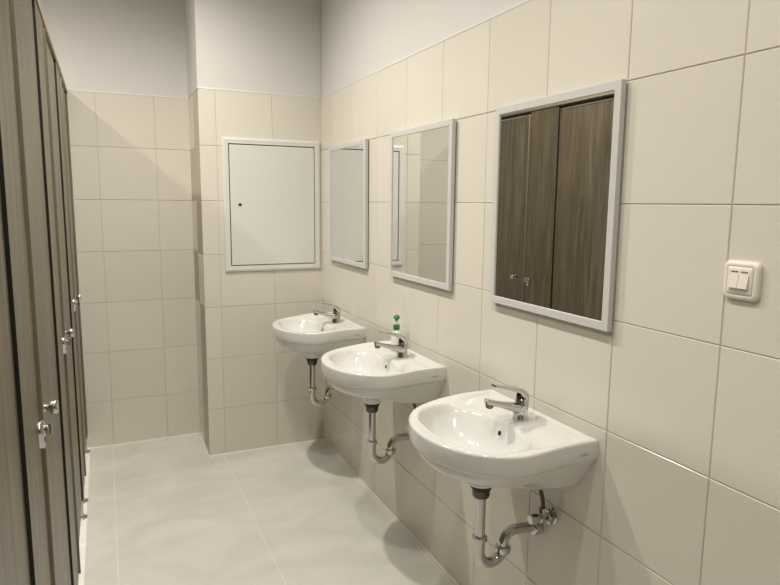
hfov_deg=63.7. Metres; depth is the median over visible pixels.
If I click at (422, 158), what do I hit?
wall mirror
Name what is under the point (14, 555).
door
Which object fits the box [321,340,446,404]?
washbasin
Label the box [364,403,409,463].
trap
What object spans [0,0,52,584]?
door
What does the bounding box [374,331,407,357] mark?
mixer tap
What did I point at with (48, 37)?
rail
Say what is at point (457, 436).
washbasin
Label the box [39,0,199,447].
wall
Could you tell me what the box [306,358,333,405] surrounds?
trap
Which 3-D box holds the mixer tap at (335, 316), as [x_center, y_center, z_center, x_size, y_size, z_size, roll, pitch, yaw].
[-0.337,0.108,3.378,0.152,0.117,0.049,-3,9,-24]
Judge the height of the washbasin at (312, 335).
0.192 m
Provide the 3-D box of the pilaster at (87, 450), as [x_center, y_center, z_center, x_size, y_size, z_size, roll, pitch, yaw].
[-1.797,-0.076,3.582,0.052,2.061,0.080,-3,9,-24]
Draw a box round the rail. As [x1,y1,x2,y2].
[36,0,66,92]
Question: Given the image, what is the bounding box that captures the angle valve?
[527,490,557,524]
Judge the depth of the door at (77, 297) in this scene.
3.16 m
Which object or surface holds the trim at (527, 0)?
attached to the wall
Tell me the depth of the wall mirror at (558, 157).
1.77 m
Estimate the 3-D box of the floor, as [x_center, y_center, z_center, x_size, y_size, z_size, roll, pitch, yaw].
[-0.644,1.415,0.924,3.145,0.120,6.422,-3,9,-24]
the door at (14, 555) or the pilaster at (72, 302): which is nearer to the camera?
the door at (14, 555)
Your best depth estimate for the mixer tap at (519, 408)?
1.88 m
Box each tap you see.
[313,302,340,322]
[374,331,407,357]
[484,384,529,420]
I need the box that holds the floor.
[78,433,456,584]
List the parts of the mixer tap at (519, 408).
lever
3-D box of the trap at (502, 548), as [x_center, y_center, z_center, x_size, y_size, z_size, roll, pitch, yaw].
[0.352,0.700,1.919,0.248,0.278,0.069,-3,9,-24]
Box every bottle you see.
[391,315,400,352]
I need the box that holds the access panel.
[222,137,319,271]
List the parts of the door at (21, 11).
knob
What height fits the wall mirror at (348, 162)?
0.631 m
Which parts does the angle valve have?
handle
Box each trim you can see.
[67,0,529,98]
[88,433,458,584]
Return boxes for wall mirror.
[328,139,367,268]
[389,118,455,290]
[490,79,626,331]
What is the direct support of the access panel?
attached to the wall at (256, 392)
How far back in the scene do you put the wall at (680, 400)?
1.63 m
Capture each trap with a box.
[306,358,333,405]
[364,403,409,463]
[471,486,543,567]
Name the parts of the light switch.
plate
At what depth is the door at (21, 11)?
1.61 m
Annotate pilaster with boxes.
[53,59,88,519]
[64,91,90,453]
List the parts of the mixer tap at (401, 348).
lever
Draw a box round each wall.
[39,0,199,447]
[185,0,322,454]
[188,94,204,442]
[321,0,779,584]
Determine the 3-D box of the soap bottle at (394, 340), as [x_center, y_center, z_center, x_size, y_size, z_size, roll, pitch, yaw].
[0.029,0.180,2.746,0.036,0.169,0.055,-3,9,-24]
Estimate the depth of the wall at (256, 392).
3.60 m
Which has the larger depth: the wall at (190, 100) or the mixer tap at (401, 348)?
the wall at (190, 100)
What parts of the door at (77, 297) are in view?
knob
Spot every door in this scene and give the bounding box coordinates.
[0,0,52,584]
[0,192,30,584]
[9,0,70,584]
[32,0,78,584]
[43,28,81,573]
[60,77,85,475]
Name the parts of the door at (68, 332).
knob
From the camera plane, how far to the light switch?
1.28 m
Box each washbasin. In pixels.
[272,312,365,358]
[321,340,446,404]
[408,389,598,489]
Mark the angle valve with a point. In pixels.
(548, 514)
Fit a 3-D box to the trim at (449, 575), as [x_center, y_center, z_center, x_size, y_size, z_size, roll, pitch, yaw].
[-0.642,1.354,0.917,2.948,0.009,6.225,-3,9,-24]
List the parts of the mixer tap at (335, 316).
lever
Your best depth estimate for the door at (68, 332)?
2.46 m
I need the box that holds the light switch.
[723,260,762,301]

